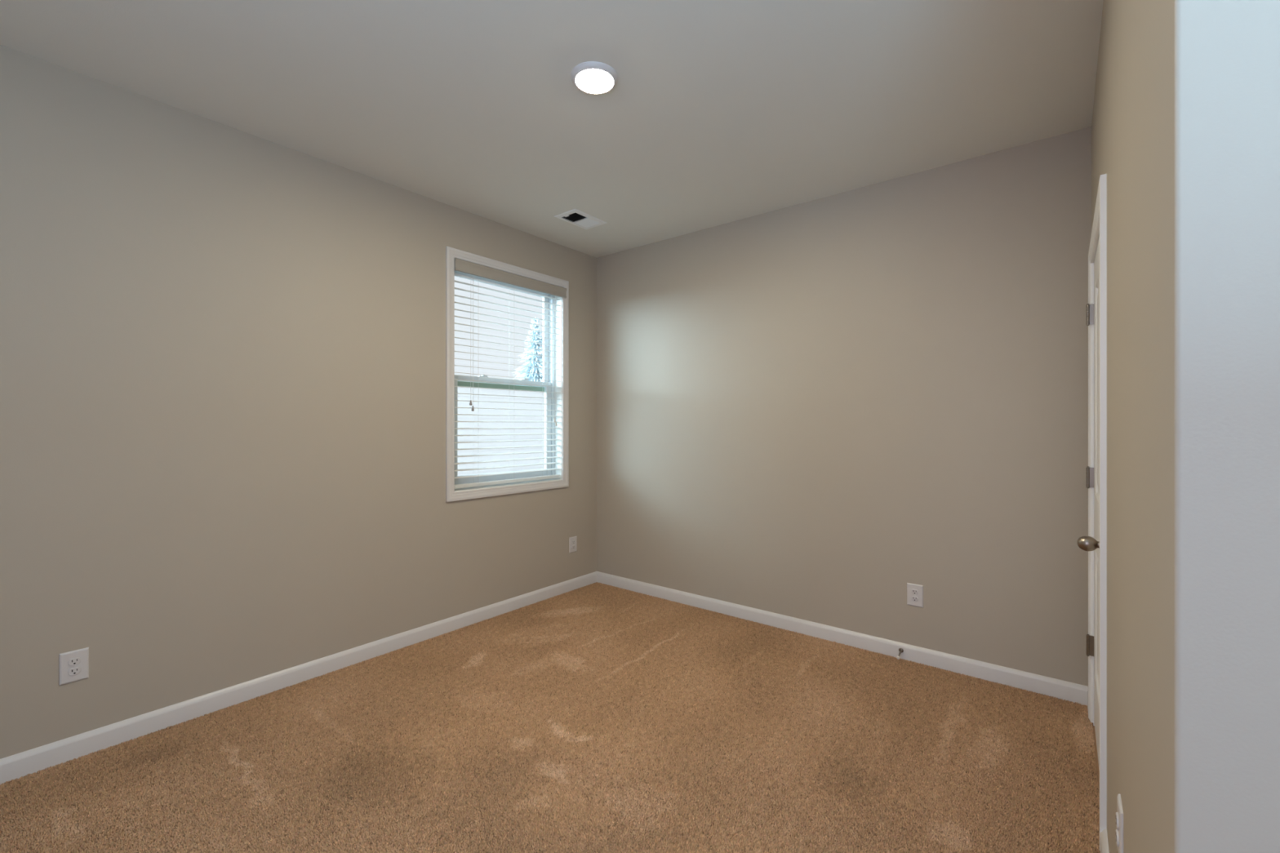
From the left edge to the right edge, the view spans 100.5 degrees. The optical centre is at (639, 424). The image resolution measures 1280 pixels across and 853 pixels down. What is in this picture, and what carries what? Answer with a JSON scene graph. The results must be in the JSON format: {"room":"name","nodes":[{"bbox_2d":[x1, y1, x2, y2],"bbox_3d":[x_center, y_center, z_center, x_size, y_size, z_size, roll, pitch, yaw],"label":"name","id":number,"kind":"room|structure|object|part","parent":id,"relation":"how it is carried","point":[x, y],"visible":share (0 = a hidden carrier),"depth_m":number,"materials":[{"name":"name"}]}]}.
{"room":"empty bedroom","nodes":[
{"label":"empty bedroom","id":0,"kind":"room"},
{"bbox_2d":[0,44,596,759],"bbox_3d":[-1.903,-0.037,2.710,0.150,2.753,4.750,0,0,38],"label":"wall","id":1,"kind":"structure","parent":0,"point":[223,347],"depth_m":2.49,"materials":[{"name":"beige paint"}]},
{"bbox_2d":[59,647,88,685],"bbox_3d":[-2.262,0.968,2.130,0.010,0.124,0.082,0,0,38],"label":"wall outlet","id":2,"kind":"object","parent":1,"relation":"attached to","point":[73,664],"visible":1,"depth_m":2.13,"materials":[{"name":"white plastic"}]},
{"bbox_2d":[68,666,80,675],"bbox_3d":[-2.260,0.988,2.128,0.004,0.028,0.034,0,0,38],"label":"receptacle","id":3,"kind":"object","parent":2,"relation":"attached to","point":[73,671],"depth_m":2.13,"materials":[{"name":"white plastic"}]},
{"bbox_2d":[68,657,80,666],"bbox_3d":[-2.260,0.949,2.128,0.004,0.028,0.034,0,0,38],"label":"receptacle","id":4,"kind":"object","parent":2,"relation":"attached to","point":[73,661],"depth_m":2.13,"materials":[{"name":"white plastic"}]},
{"bbox_2d":[0,571,596,785],"bbox_3d":[-1.839,1.293,2.658,0.015,0.090,4.750,0,0,38],"label":"baseboard","id":5,"kind":"structure","parent":1,"relation":"attached to","point":[17,766],"depth_m":2.56,"materials":[{"name":"white paint"}]},
{"bbox_2d":[445,246,568,502],"bbox_3d":[-0.906,-0.322,3.830,0.016,1.637,1.072,0,0,38],"label":"trim","id":6,"kind":"structure","parent":1,"relation":"attached to","point":[451,253],"depth_m":3.56,"materials":[{"name":"white paint"}]},
{"bbox_2d":[454,270,562,492],"bbox_3d":[-0.972,-0.322,3.882,0.150,1.543,0.978,0,0,38],"label":"window","id":7,"kind":"structure","parent":1,"relation":"in","point":[558,378],"depth_m":4.21,"materials":[{"name":"white paint"}]},
{"bbox_3d":[-1.026,0.054,3.926,0.004,0.701,0.864,0,0,38],"label":"screen frame","id":8,"kind":"part","parent":7,"relation":"part of","materials":[{"name":"grey"}]},
{"bbox_3d":[-1.014,-0.672,3.917,0.024,0.751,0.888,0,0,38],"label":"sash","id":9,"kind":"part","parent":7,"relation":"part of","materials":[{"name":"white plastic"}]},
{"bbox_3d":[-0.992,0.036,3.899,0.027,0.738,0.888,0,0,38],"label":"sash","id":10,"kind":"part","parent":7,"relation":"part of","materials":[{"name":"white plastic"}]},
{"bbox_2d":[454,257,566,488],"bbox_3d":[-0.921,-0.327,3.847,0.097,1.496,0.978,0,0,38],"label":"window blind","id":11,"kind":"object","parent":7,"relation":"attached to","point":[460,265],"visible":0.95,"depth_m":3.78,"materials":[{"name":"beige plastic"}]},
{"bbox_3d":[-1.115,-0.572,3.556,0.002,0.902,0.004,0,0,12],"label":"lift cord","id":12,"kind":"part","parent":11,"relation":"part of","materials":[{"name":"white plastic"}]},
{"bbox_3d":[-0.939,0.410,3.856,0.054,0.022,0.938,0,0,38],"label":"rail","id":13,"kind":"part","parent":11,"relation":"part of","materials":[{"name":"white plastic"}]},
{"bbox_3d":[-0.734,-0.312,4.114,0.057,1.422,0.002,0,0,38],"label":"ladder cord","id":14,"kind":"part","parent":11,"relation":"part of","materials":[{"name":"white fabric"}]},
{"bbox_2d":[568,536,577,553],"bbox_3d":[-0.538,0.971,4.299,0.010,0.124,0.082,0,0,38],"label":"wall outlet","id":15,"kind":"object","parent":1,"relation":"attached to","point":[572,540],"visible":1,"depth_m":4.29,"materials":[{"name":"white plastic"}]},
{"bbox_2d":[0,586,1099,852],"bbox_3d":[-0.081,1.394,1.274,4.810,0.110,4.970,0,0,38],"label":"floor","id":16,"kind":"structure","parent":0,"point":[1093,727],"depth_m":1.97,"materials":[{"name":"brown carpet"}]},
{"bbox_2d":[0,582,1100,852],"bbox_3d":[-0.177,1.333,2.180,3.199,0.008,3.420,0,0,38],"label":"carpet","id":17,"kind":"structure","parent":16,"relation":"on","point":[969,709],"depth_m":2.17,"materials":[{"name":"brown carpet"}]},
{"bbox_2d":[0,0,1103,257],"bbox_3d":[-0.081,-1.464,1.274,4.810,0.100,4.970,0,0,38],"label":"ceiling","id":18,"kind":"structure","parent":0,"point":[717,113],"depth_m":2.24,"materials":[{"name":"paint"}]},
{"bbox_2d":[554,208,606,229],"bbox_3d":[-0.407,-1.409,3.674,0.205,0.009,0.313,0,0,38],"label":"ceiling vent","id":19,"kind":"object","parent":18,"relation":"in","point":[576,217],"visible":1,"depth_m":3.66,"materials":[{"name":"white metal"}]},
{"bbox_2d":[570,61,617,93],"bbox_3d":[-0.185,-1.403,2.170,0.193,0.022,0.193,0,0,38],"label":"recessed light","id":20,"kind":"object","parent":18,"relation":"in","point":[589,77],"visible":1,"depth_m":2.14,"materials":[{"name":"white plastic"}]},
{"bbox_2d":[596,126,1091,686],"bbox_3d":[1.432,-0.037,3.169,4.800,2.753,0.120,0,0,38],"label":"wall","id":21,"kind":"structure","parent":0,"point":[816,411],"depth_m":3.13,"materials":[{"name":"beige paint"}]},
{"bbox_2d":[596,571,1088,705],"bbox_3d":[0.883,1.293,3.519,3.206,0.090,0.015,0,0,38],"label":"baseboard","id":22,"kind":"structure","parent":21,"relation":"attached to","point":[1060,689],"depth_m":3.12,"materials":[{"name":"white paint"}]},
{"bbox_2d":[896,648,903,659],"bbox_3d":[1.463,1.294,3.002,0.025,0.041,0.077,0,0,38],"label":"door stop","id":23,"kind":"object","parent":22,"relation":"attached to","point":[900,650],"visible":1,"depth_m":3.01,"materials":[{"name":"silver metal"}]},
{"bbox_2d":[906,582,923,608],"bbox_3d":[1.546,0.962,2.995,0.082,0.124,0.010,0,0,38],"label":"wall outlet","id":24,"kind":"object","parent":21,"relation":"attached to","point":[914,592],"visible":1,"depth_m":2.99,"materials":[{"name":"white plastic"}]},
{"bbox_2d":[911,595,918,601],"bbox_3d":[1.545,0.982,2.994,0.034,0.028,0.004,0,0,38],"label":"receptacle","id":25,"kind":"object","parent":24,"relation":"attached to","point":[913,598],"depth_m":2.99,"materials":[{"name":"white plastic"}]},
{"bbox_2d":[911,589,918,595],"bbox_3d":[1.545,0.943,2.994,0.034,0.028,0.004,0,0,38],"label":"receptacle","id":26,"kind":"object","parent":24,"relation":"attached to","point":[913,592],"depth_m":2.99,"materials":[{"name":"white plastic"}]},
{"bbox_2d":[1091,0,1279,852],"bbox_3d":[1.438,-0.037,1.548,0.115,2.753,2.412,0,0,38],"label":"wall","id":27,"kind":"structure","parent":0,"point":[1185,124],"depth_m":0.63,"materials":[{"name":"beige paint"}]},
{"bbox_2d":[1076,231,1099,770],"bbox_3d":[1.761,0.301,2.009,0.184,2.071,0.899,0,0,38],"label":"door","id":28,"kind":"structure","parent":27,"relation":"in","point":[1085,543],"depth_m":2.26,"materials":[{"name":"white paint"}]},
{"bbox_3d":[1.487,0.395,1.760,0.064,0.050,0.050,0,0,38],"label":"knob","id":29,"kind":"part","parent":28,"relation":"part of","materials":[{"name":"silver metal"}]},
{"bbox_2d":[1088,173,1106,851],"bbox_3d":[1.736,0.276,2.029,0.016,2.098,0.977,0,0,38],"label":"trim","id":30,"kind":"structure","parent":27,"relation":"attached to","point":[1100,220],"depth_m":1.65,"materials":[{"name":"white paint"}]},
{"bbox_2d":[1100,828,1109,852],"bbox_3d":[1.030,1.293,1.139,0.015,0.090,1.295,0,0,38],"label":"baseboard","id":31,"kind":"structure","parent":27,"relation":"attached to","point":[1104,837],"depth_m":1.60,"materials":[{"name":"white paint"}]},
{"bbox_2d":[1115,794,1123,852],"bbox_3d":[1.097,0.929,1.219,0.010,0.124,0.082,0,0,38],"label":"wall outlet","id":32,"kind":"object","parent":27,"relation":"attached to","point":[1119,814],"visible":1,"depth_m":1.21,"materials":[{"name":"white plastic"}]},
{"bbox_2d":[1115,829,1119,846],"bbox_3d":[1.095,0.949,1.221,0.004,0.028,0.034,0,0,38],"label":"receptacle","id":33,"kind":"object","parent":32,"relation":"attached to","point":[1117,830],"depth_m":1.21,"materials":[{"name":"white plastic"}]},
{"bbox_2d":[1115,812,1119,829],"bbox_3d":[1.095,0.909,1.221,0.004,0.028,0.034,0,0,38],"label":"receptacle","id":34,"kind":"object","parent":32,"relation":"attached to","point":[1117,813],"depth_m":1.21,"materials":[{"name":"white plastic"}]},
{"label":"outside","id":35,"kind":"structure","parent":0,"visible":0},
{"bbox_3d":[-26.327,1.879,44.313,89.840,0.200,150.000,0,0,38],"label":"ground","id":36,"kind":"structure","parent":35,"visible":0},
{"bbox_2d":[457,386,544,475],"bbox_3d":[-2.049,0.604,7.775,0.140,2.350,15.100,0,0,38],"label":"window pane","id":37,"kind":"object","parent":36,"relation":"on","point":[463,389],"visible":0.04,"depth_m":7.72,"materials":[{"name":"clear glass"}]},
{"bbox_2d":[512,318,542,386],"bbox_3d":[-5.051,-1.375,25.113,5.057,7.339,5.208,0,0,38],"label":"conifer tree","id":38,"kind":"object","parent":36,"relation":"on","point":[535,357],"visible":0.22,"depth_m":24.66,"materials":[{"name":"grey plant"}]}
]}

